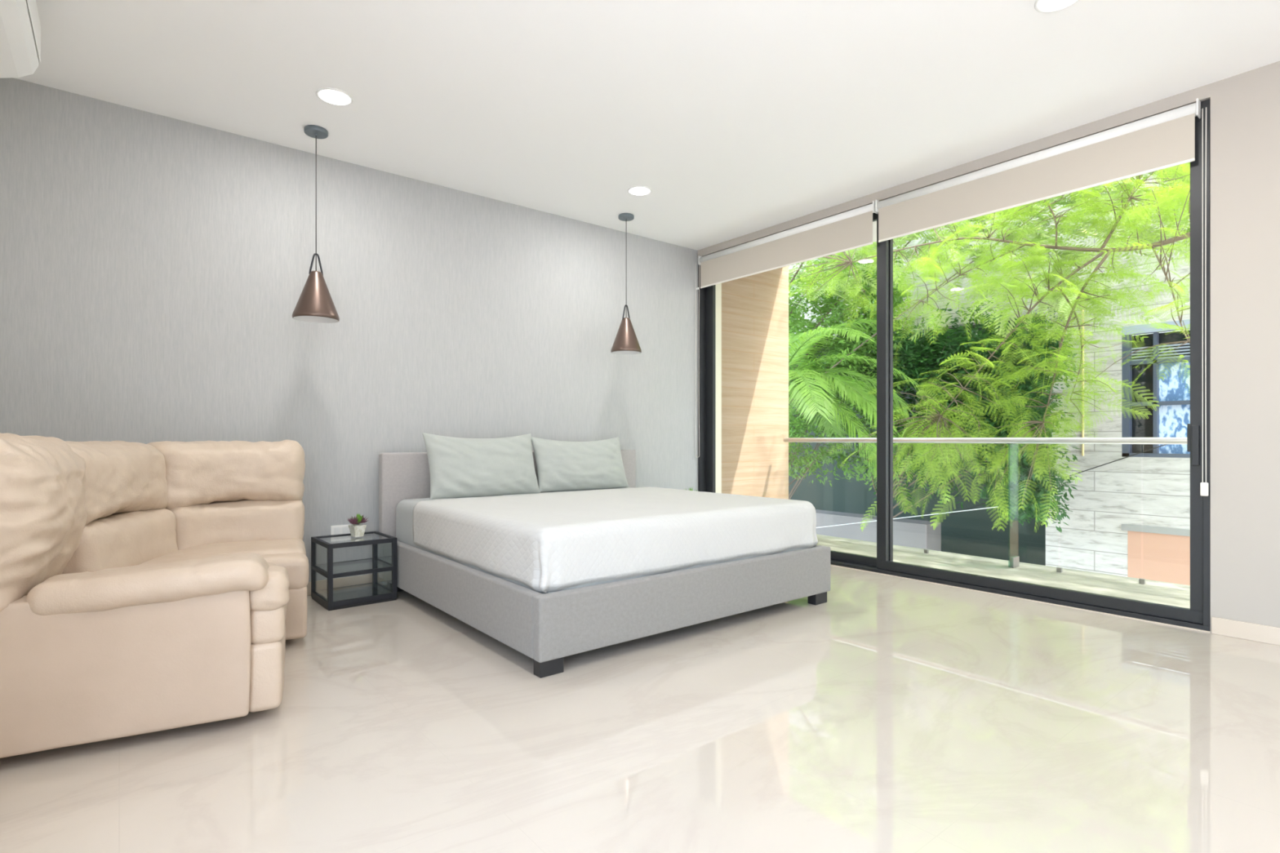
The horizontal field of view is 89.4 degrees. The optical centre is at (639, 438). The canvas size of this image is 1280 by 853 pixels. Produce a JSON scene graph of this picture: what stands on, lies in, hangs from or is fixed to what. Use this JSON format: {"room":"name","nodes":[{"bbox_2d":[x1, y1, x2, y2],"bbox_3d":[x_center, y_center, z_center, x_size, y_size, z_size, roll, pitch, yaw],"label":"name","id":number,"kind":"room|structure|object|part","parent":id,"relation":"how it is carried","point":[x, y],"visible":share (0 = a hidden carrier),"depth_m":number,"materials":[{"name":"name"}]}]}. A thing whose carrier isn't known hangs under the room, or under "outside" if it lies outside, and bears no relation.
{"room":"bedroom","nodes":[
{"label":"bedroom","id":0,"kind":"room"},
{"bbox_2d":[0,77,788,582],"bbox_3d":[-0.925,-0.600,5.276,6.375,3.600,0.280,0,0,-39],"label":"wall","id":1,"kind":"structure","parent":0,"point":[154,268],"depth_m":4.22,"materials":[{"name":"grey paint"}]},
{"bbox_2d":[330,524,350,535],"bbox_3d":[-1.965,0.605,4.252,0.124,0.072,0.012,0,0,-39],"label":"wall socket","id":2,"kind":"object","parent":1,"relation":"attached to","point":[341,529],"visible":0.66,"depth_m":4.25,"materials":[{"name":"white"}]},
{"bbox_2d":[306,573,387,595],"bbox_3d":[-1.343,0.958,4.752,4.866,0.085,0.013,0,0,-39],"label":"baseboard","id":3,"kind":"structure","parent":1,"relation":"attached to","point":[364,579],"depth_m":4.27,"materials":[{"name":"beige tile"}]},
{"bbox_2d":[715,283,721,493],"bbox_3d":[0.746,-0.419,6.434,0.170,2.862,0.012,0,0,-39],"label":"trim","id":4,"kind":"structure","parent":1,"relation":"attached to","point":[718,286],"depth_m":6.46,"materials":[{"name":"beige"}]},
{"bbox_2d":[0,565,1279,852],"bbox_3d":[1.177,1.060,1.557,4.985,0.120,8.350,0,0,-39],"label":"floor","id":5,"kind":"structure","parent":0,"point":[886,714],"depth_m":2.11,"materials":[{"name":"beige tile"}]},
{"bbox_2d":[0,432,308,758],"bbox_3d":[-2.004,0.493,2.794,1.025,1.015,1.752,0,0,-28],"label":"sectional sofa","id":6,"kind":"object","parent":5,"relation":"on","point":[155,586],"visible":1,"depth_m":2.16,"materials":[{"name":"beige leather"}]},
{"bbox_2d":[0,432,87,611],"bbox_3d":[-2.074,0.276,2.160,0.302,0.593,0.713,0,0,-28],"label":"cushion","id":7,"kind":"object","parent":6,"relation":"on","point":[43,480],"depth_m":2.02,"materials":[{"name":"beige leather"}]},
{"bbox_2d":[66,440,168,525],"bbox_3d":[-2.336,0.188,2.823,0.247,0.358,0.811,0,0,-14],"label":"cushion","id":8,"kind":"object","parent":6,"relation":"on","point":[127,482],"depth_m":2.80,"materials":[{"name":"beige leather"}]},
{"bbox_2d":[62,508,177,573],"bbox_3d":[-2.287,0.468,2.824,0.234,0.278,0.803,0,0,-13],"label":"lumbar cushion","id":9,"kind":"object","parent":6,"relation":"on","point":[128,537],"depth_m":2.76,"materials":[{"name":"beige leather"}]},
{"bbox_3d":[-1.742,0.726,2.089,0.841,0.465,0.143,0,0,-28],"label":"panel","id":10,"kind":"part","parent":6,"relation":"part of","materials":[{"name":"beige leather"}]},
{"bbox_2d":[139,549,227,564],"bbox_3d":[-2.180,0.617,2.985,0.547,0.153,0.696,0,0,-28],"label":"seat cushion","id":11,"kind":"object","parent":6,"relation":"on","point":[166,556],"depth_m":3.01,"materials":[{"name":"beige leather"}]},
{"bbox_2d":[147,440,305,509],"bbox_3d":[-2.212,0.186,3.465,0.765,0.361,0.284,0,0,-44],"label":"cushion","id":12,"kind":"object","parent":6,"relation":"on","point":[200,474],"depth_m":3.41,"materials":[{"name":"beige leather"}]},
{"bbox_2d":[168,500,304,550],"bbox_3d":[-2.167,0.468,3.446,0.702,0.276,0.252,0,0,-42],"label":"lumbar cushion","id":13,"kind":"object","parent":6,"relation":"on","point":[199,523],"depth_m":3.39,"materials":[{"name":"beige leather"}]},
{"bbox_2d":[182,538,306,555],"bbox_3d":[-2.016,0.618,3.290,0.564,0.173,0.467,0,0,-28],"label":"seat cushion","id":14,"kind":"object","parent":6,"relation":"on","point":[210,547],"depth_m":3.22,"materials":[{"name":"beige leather"}]},
{"bbox_3d":[-1.480,0.843,2.572,0.120,0.250,0.674,0,0,-28],"label":"footrest panel","id":15,"kind":"part","parent":6,"relation":"part of","materials":[{"name":"beige leather"}]},
{"bbox_3d":[-1.474,0.658,2.574,0.121,0.150,0.672,0,0,-28],"label":"footrest panel","id":16,"kind":"part","parent":6,"relation":"part of","materials":[{"name":"beige leather"}]},
{"bbox_3d":[-1.349,0.543,2.338,0.145,0.148,0.181,0,0,-28],"label":"arm","id":17,"kind":"part","parent":6,"relation":"part of","materials":[{"name":"beige leather"}]},
{"bbox_2d":[267,562,275,566],"bbox_3d":[-1.818,0.611,2.489,0.768,0.169,0.571,0,0,-28],"label":"seat cushion","id":18,"kind":"object","parent":6,"relation":"on","point":[270,564],"depth_m":2.82,"materials":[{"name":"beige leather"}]},
{"bbox_3d":[-1.846,0.841,3.049,0.496,0.253,0.089,0,0,-28],"label":"panel","id":19,"kind":"part","parent":6,"relation":"part of","materials":[{"name":"beige leather"}]},
{"bbox_2d":[311,531,397,610],"bbox_3d":[-1.780,0.807,4.026,0.398,0.386,0.385,0,0,-40],"label":"side table","id":20,"kind":"object","parent":5,"relation":"on","point":[331,598],"visible":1,"depth_m":3.99,"materials":[{"name":"black metal"}]},
{"bbox_3d":[-2.038,0.801,4.043,0.026,0.374,0.026,0,0,-40],"label":"leg","id":21,"kind":"part","parent":20,"relation":"part of","materials":[{"name":"black metal"}]},
{"bbox_3d":[-1.806,0.801,3.769,0.026,0.374,0.026,0,0,-40],"label":"leg","id":22,"kind":"part","parent":20,"relation":"part of","materials":[{"name":"black metal"}]},
{"bbox_3d":[-1.780,0.802,4.026,0.398,0.022,0.385,0,0,-40],"label":"frame","id":23,"kind":"part","parent":20,"relation":"part of","materials":[{"name":"black metal"}]},
{"bbox_3d":[-1.780,0.969,4.026,0.398,0.030,0.385,0,0,-40],"label":"frame","id":24,"kind":"part","parent":20,"relation":"part of","materials":[{"name":"black metal"}]},
{"bbox_3d":[-1.780,0.627,4.026,0.398,0.026,0.385,0,0,-40],"label":"frame","id":25,"kind":"part","parent":20,"relation":"part of","materials":[{"name":"black metal"}]},
{"bbox_2d":[318,533,389,543],"bbox_3d":[-1.780,0.623,4.026,0.356,0.006,0.343,0,0,-40],"label":"glass shelf","id":26,"kind":"object","parent":20,"relation":"attached to","point":[368,538],"depth_m":3.99,"materials":[{"name":"clear glass"}]},
{"bbox_2d":[316,558,391,571],"bbox_3d":[-1.780,0.794,4.026,0.356,0.006,0.343,0,0,-40],"label":"glass shelf","id":27,"kind":"object","parent":20,"relation":"attached to","point":[375,563],"depth_m":4.02,"materials":[{"name":"clear glass"}]},
{"bbox_2d":[348,524,366,537],"bbox_3d":[-1.771,0.577,4.056,0.079,0.072,0.079,0,0,40],"label":"pot","id":28,"kind":"object","parent":20,"relation":"on","point":[356,530],"depth_m":4.03,"materials":[{"name":"ceramic"}]},
{"bbox_2d":[347,513,368,537],"bbox_3d":[-1.766,0.539,4.058,0.102,0.148,0.135,0,0,40],"label":"potted succulent","id":29,"kind":"object","parent":20,"relation":"on","point":[357,530],"visible":1,"depth_m":4.04,"materials":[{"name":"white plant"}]},
{"bbox_3d":[-1.754,0.801,4.284,0.026,0.374,0.026,0,0,-40],"label":"leg","id":30,"kind":"part","parent":20,"relation":"part of","materials":[{"name":"black metal"}]},
{"bbox_3d":[-1.522,0.801,4.010,0.026,0.374,0.026,0,0,-40],"label":"leg","id":31,"kind":"part","parent":20,"relation":"part of","materials":[{"name":"black metal"}]},
{"bbox_2d":[378,449,830,678],"bbox_3d":[-0.248,0.547,4.178,2.148,0.905,2.130,0,0,-39],"label":"bed","id":32,"kind":"object","parent":5,"relation":"on","point":[547,628],"visible":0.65,"depth_m":3.23,"materials":[{"name":"grey fabric"}]},
{"bbox_3d":[-1.592,0.966,4.251,0.115,0.069,0.060,0,0,-39],"label":"leg","id":33,"kind":"part","parent":32,"relation":"part of","materials":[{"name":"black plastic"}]},
{"bbox_3d":[-1.056,0.795,3.517,0.056,0.273,1.996,0,0,-39],"label":"rail","id":34,"kind":"part","parent":32,"relation":"part of","materials":[{"name":"grey fabric"}]},
{"bbox_3d":[-0.892,0.513,4.978,2.148,0.837,0.075,0,0,-39],"label":"headboard","id":35,"kind":"part","parent":32,"relation":"part of","materials":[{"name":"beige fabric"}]},
{"bbox_3d":[-0.389,0.966,2.757,0.115,0.069,0.060,0,0,-39],"label":"leg","id":36,"kind":"part","parent":32,"relation":"part of","materials":[{"name":"black plastic"}]},
{"bbox_2d":[395,487,804,594],"bbox_3d":[-0.287,0.600,4.139,1.904,0.407,1.966,0,0,-39],"label":"mattress","id":37,"kind":"object","parent":32,"relation":"on","point":[404,509],"visible":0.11,"depth_m":4.08,"materials":[{"name":"white quilted cotton fabric"}]},
{"bbox_2d":[422,432,540,499],"bbox_3d":[-1.093,0.182,4.548,0.836,0.445,0.228,0,0,-42],"label":"pillow","id":38,"kind":"object","parent":37,"relation":"on","point":[460,467],"visible":0.94,"depth_m":4.44,"materials":[{"name":"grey fabric"}]},
{"bbox_2d":[531,436,628,492],"bbox_3d":[-0.456,0.193,5.072,0.831,0.416,0.226,0,0,-36],"label":"pillow","id":39,"kind":"object","parent":37,"relation":"on","point":[562,465],"visible":1,"depth_m":4.97,"materials":[{"name":"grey fabric"}]},
{"bbox_2d":[413,486,817,593],"bbox_3d":[-0.143,0.527,3.965,1.958,0.296,1.570,0,0,-39],"label":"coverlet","id":40,"kind":"object","parent":37,"relation":"on","point":[544,543],"visible":0.99,"depth_m":3.32,"materials":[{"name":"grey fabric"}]},
{"bbox_3d":[0.357,0.795,3.337,2.033,0.273,0.060,0,0,-39],"label":"footboard","id":41,"kind":"part","parent":32,"relation":"part of","materials":[{"name":"grey fabric"}]},
{"bbox_3d":[1.081,0.966,3.940,0.115,0.069,0.060,0,0,-39],"label":"leg","id":42,"kind":"part","parent":32,"relation":"part of","materials":[{"name":"black plastic"}]},
{"bbox_2d":[13,0,1279,250],"bbox_3d":[1.252,-1.890,1.618,5.180,0.120,8.350,0,0,-39],"label":"ceiling","id":43,"kind":"structure","parent":0,"point":[738,117],"depth_m":3.31,"materials":[{"name":"white paint"}]},
{"bbox_2d":[292,124,339,323],"bbox_3d":[-1.919,-1.268,3.834,0.253,1.125,0.253,0,0,-39],"label":"pendant lamp","id":44,"kind":"object","parent":43,"relation":"hanging from","point":[315,304],"visible":1,"depth_m":3.79,"materials":[{"name":"brown metal"}]},
{"bbox_3d":[-1.919,-0.847,3.834,0.253,0.284,0.253,0,0,-39],"label":"lamp shade","id":45,"kind":"part","parent":44,"relation":"part of","materials":[{"name":"brown metal"}]},
{"bbox_3d":[-1.919,-1.395,3.834,0.005,0.830,0.005,0,0,29],"label":"cord","id":46,"kind":"part","parent":44,"relation":"part of","materials":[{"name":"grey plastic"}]},
{"bbox_2d":[315,87,353,106],"bbox_3d":[-1.633,-1.827,3.461,0.180,0.007,0.180,0,0,-39],"label":"recessed light","id":47,"kind":"object","parent":43,"relation":"in","point":[333,96],"visible":1,"depth_m":3.46,"materials":[{"name":"white plastic"}]},
{"bbox_2d":[318,89,351,104],"bbox_3d":[-1.633,-1.826,3.461,0.157,0.001,0.157,0,0,-39],"label":"diffuser","id":48,"kind":"object","parent":47,"relation":"attached to","point":[329,96],"depth_m":3.45,"materials":[{"name":"white plastic"}]},
{"bbox_2d":[610,213,641,354],"bbox_3d":[-0.113,-1.268,5.307,0.253,1.125,0.253,0,0,-39],"label":"pendant lamp","id":49,"kind":"object","parent":43,"relation":"hanging from","point":[626,342],"visible":1,"depth_m":5.25,"materials":[{"name":"brown metal"}]},
{"bbox_3d":[-0.113,-0.847,5.307,0.253,0.284,0.253,0,0,-39],"label":"lamp shade","id":50,"kind":"part","parent":49,"relation":"part of","materials":[{"name":"brown metal"}]},
{"bbox_2d":[627,186,651,195],"bbox_3d":[-0.003,-1.827,4.773,0.180,0.007,0.180,0,0,-39],"label":"recessed light","id":51,"kind":"object","parent":43,"relation":"in","point":[635,190],"visible":1,"depth_m":4.76,"materials":[{"name":"white plastic"}]},
{"bbox_2d":[1034,0,1079,13],"bbox_3d":[1.741,-1.827,2.685,0.180,0.007,0.180,0,0,-39],"label":"recessed light","id":52,"kind":"object","parent":43,"relation":"in","point":[1041,6],"visible":1,"depth_m":2.73,"materials":[{"name":"white plastic"}]},
{"bbox_2d":[872,220,876,242],"bbox_3d":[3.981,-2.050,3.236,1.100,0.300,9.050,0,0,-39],"label":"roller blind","id":53,"kind":"object","parent":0,"point":[874,223],"depth_m":5.93,"materials":[{"name":"white fabric"}]},
{"bbox_2d":[697,61,1279,632],"bbox_3d":[3.192,-0.415,3.179,0.200,2.830,8.150,0,0,-39],"label":"wall","id":54,"kind":"structure","parent":0,"point":[1245,107],"depth_m":3.25,"materials":[{"name":"grey paint"}]},
{"bbox_2d":[695,200,878,457],"bbox_3d":[1.158,-0.789,5.541,0.074,1.942,1.897,0,0,-39],"label":"roller blind","id":55,"kind":"object","parent":54,"relation":"attached to","point":[851,229],"visible":0.96,"depth_m":5.43,"materials":[{"name":"white fabric"}]},
{"bbox_3d":[0.556,-0.759,6.239,0.004,1.882,0.054,0,0,-39],"label":"pull chain","id":56,"kind":"part","parent":55,"relation":"part of","materials":[{"name":"grey"}]},
{"bbox_2d":[697,98,1210,631],"bbox_3d":[1.807,-0.380,4.859,0.152,2.760,3.791,0,0,-39],"label":"door","id":57,"kind":"structure","parent":54,"relation":"in","point":[1198,616],"depth_m":4.03,"materials":[{"name":"black metal"}]},
{"bbox_3d":[1.265,-0.376,5.568,0.037,2.688,1.938,0,0,-39],"label":"sliding panel","id":58,"kind":"part","parent":57,"relation":"part of","materials":[{"name":"clear glass"}]},
{"bbox_3d":[2.367,-0.376,4.114,0.037,2.688,1.869,0,0,-39],"label":"sliding panel","id":59,"kind":"part","parent":57,"relation":"part of","materials":[{"name":"clear glass"}]},
{"bbox_3d":[2.924,0.030,3.417,0.047,0.220,0.095,0,0,36],"label":"handle","id":60,"kind":"part","parent":57,"relation":"part of","materials":[{"name":"black metal"}]},
{"bbox_2d":[830,564,1210,632],"bbox_3d":[1.753,0.997,4.808,0.009,0.006,3.782,0,0,-39],"label":"trim","id":61,"kind":"structure","parent":54,"relation":"attached to","point":[830,564],"depth_m":3.96,"materials":[{"name":"beige metal"}]},
{"bbox_2d":[875,97,1208,496],"bbox_3d":[2.348,-0.733,4.061,0.075,2.055,1.870,0,0,-39],"label":"roller blind","id":62,"kind":"object","parent":54,"relation":"attached to","point":[1166,140],"visible":1,"depth_m":3.84,"materials":[{"name":"white fabric"}]},
{"bbox_3d":[2.901,-0.709,3.326,0.004,1.982,0.018,0,0,-39],"label":"pull chain","id":63,"kind":"part","parent":62,"relation":"part of","materials":[{"name":"grey plastic"}]},
{"bbox_2d":[1211,616,1279,645],"bbox_3d":[4.301,0.958,1.631,0.014,0.085,4.348,0,0,-39],"label":"baseboard","id":64,"kind":"structure","parent":54,"relation":"attached to","point":[1220,626],"depth_m":3.22,"materials":[{"name":"beige tile"}]},
{"bbox_2d":[816,534,1190,608],"bbox_3d":[2.844,1.086,4.664,1.220,0.148,8.700,0,0,-39],"label":"floor","id":65,"kind":"structure","parent":0,"point":[1129,588],"depth_m":4.83,"materials":[{"name":"stone"}]},
{"bbox_2d":[783,437,1186,584],"bbox_3d":[4.108,0.502,3.651,0.188,1.020,8.324,0,0,-39],"label":"balcony railing","id":66,"kind":"object","parent":65,"relation":"on","point":[1014,561],"visible":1,"depth_m":5.11,"materials":[{"name":"silver metal"}]},
{"bbox_3d":[3.570,0.015,4.433,0.047,0.047,6.430,0,0,-39],"label":"handrail","id":67,"kind":"part","parent":66,"relation":"part of","materials":[{"name":"silver metal"}]},
{"bbox_3d":[-0.703,-0.415,-0.020,0.120,2.830,8.250,0,0,-39],"label":"wall","id":68,"kind":"structure","parent":0,"visible":0},
{"bbox_2d":[0,0,40,78],"bbox_3d":[-2.397,-1.641,2.371,0.238,0.319,0.840,0,0,-39],"label":"air conditioner","id":69,"kind":"object","parent":68,"relation":"attached to","point":[20,22],"visible":1,"depth_m":2.52,"materials":[{"name":"white plastic"}]},
{"bbox_3d":[-2.305,-1.685,2.445,0.002,0.160,0.830,0,0,-39],"label":"panel","id":70,"kind":"part","parent":69,"relation":"part of","materials":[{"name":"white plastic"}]},
{"label":"outside","id":71,"kind":"structure","parent":0,"visible":0},
{"bbox_2d":[816,506,998,528],"bbox_3d":[3.148,1.780,12.675,0.016,1.504,7.320,0,0,-39],"label":"cable","id":72,"kind":"object","parent":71,"point":[997,506],"visible":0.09,"depth_m":10.82,"materials":[{"name":"grey plastic"}]},
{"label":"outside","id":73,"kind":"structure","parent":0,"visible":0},
{"bbox_2d":[937,444,1167,519],"bbox_3d":[8.755,-0.220,9.617,0.018,3.692,8.800,0,0,-39],"label":"cable","id":74,"kind":"object","parent":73,"point":[1164,444],"visible":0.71,"depth_m":10.83,"materials":[{"name":"black plastic"}]},
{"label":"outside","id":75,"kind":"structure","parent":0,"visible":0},
{"bbox_3d":[11.114,4.350,21.782,35.370,0.100,70.000,0,0,-39],"label":"ground","id":76,"kind":"structure","parent":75,"visible":0},
{"bbox_2d":[788,242,919,499],"bbox_3d":[3.887,-0.161,13.507,3.107,8.933,4.828,0,0,-39],"label":"broadleaf tree","id":77,"kind":"object","parent":76,"relation":"on","point":[797,322],"visible":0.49,"depth_m":12.79,"materials":[{"name":"green plant"}]},
{"bbox_2d":[788,318,922,475],"bbox_3d":[2.274,1.179,10.458,4.318,6.252,4.335,0,0,-39],"label":"palm tree","id":78,"kind":"object","parent":76,"relation":"on","point":[851,393],"visible":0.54,"depth_m":9.48,"materials":[{"name":"green plant"}]},
{"bbox_2d":[815,509,941,551],"bbox_3d":[3.057,2.950,17.095,0.600,2.700,9.600,0,0,-39],"label":"wall","id":79,"kind":"structure","parent":76,"relation":"on","point":[919,534],"depth_m":14.10,"materials":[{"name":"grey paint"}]},
{"bbox_2d":[854,296,1079,533],"bbox_3d":[5.470,0.908,11.602,2.384,6.805,4.642,0,0,-39],"label":"broadleaf tree","id":80,"kind":"object","parent":76,"relation":"on","point":[921,352],"visible":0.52,"depth_m":10.67,"materials":[{"name":"green plant"}]},
{"bbox_2d":[788,173,1190,585],"bbox_3d":[7.844,-1.850,13.117,2.730,12.300,38.600,0,0,-39],"label":"building","id":81,"kind":"structure","parent":76,"relation":"on","point":[1130,517],"depth_m":10.97,"materials":[{"name":"stone"}]},
{"bbox_2d":[1081,309,1084,455],"bbox_3d":[7.660,-1.136,11.192,0.031,2.861,0.036,0,0,-39],"label":"conduit","id":82,"kind":"object","parent":81,"relation":"attached to","point":[1082,382],"visible":0.35,"depth_m":11.18,"materials":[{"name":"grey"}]},
{"bbox_3d":[9.630,2.810,8.893,0.164,2.580,4.780,0,0,-39],"label":"garage door","id":83,"kind":"part","parent":81,"relation":"part of","materials":[{"name":"beige"}]},
{"bbox_3d":[9.248,-0.490,9.497,0.018,1.460,2.600,0,0,-39],"label":"blue pane","id":84,"kind":"part","parent":81,"relation":"part of","materials":[{"name":"blue glass"}]},
{"bbox_2d":[788,162,1190,532],"bbox_3d":[5.081,-0.887,6.155,4.199,10.396,9.878,0,0,-39],"label":"tree","id":85,"kind":"object","parent":76,"relation":"on","point":[1124,213],"visible":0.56,"depth_m":6.40,"materials":[{"name":"green plant"}]},
{"bbox_2d":[788,162,1190,404],"bbox_3d":[5.033,-2.256,10.335,3.449,13.121,12.030,0,0,-39],"label":"tree","id":86,"kind":"object","parent":76,"relation":"on","point":[1035,237],"visible":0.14,"depth_m":9.06,"materials":[{"name":"green plant"}]}
]}

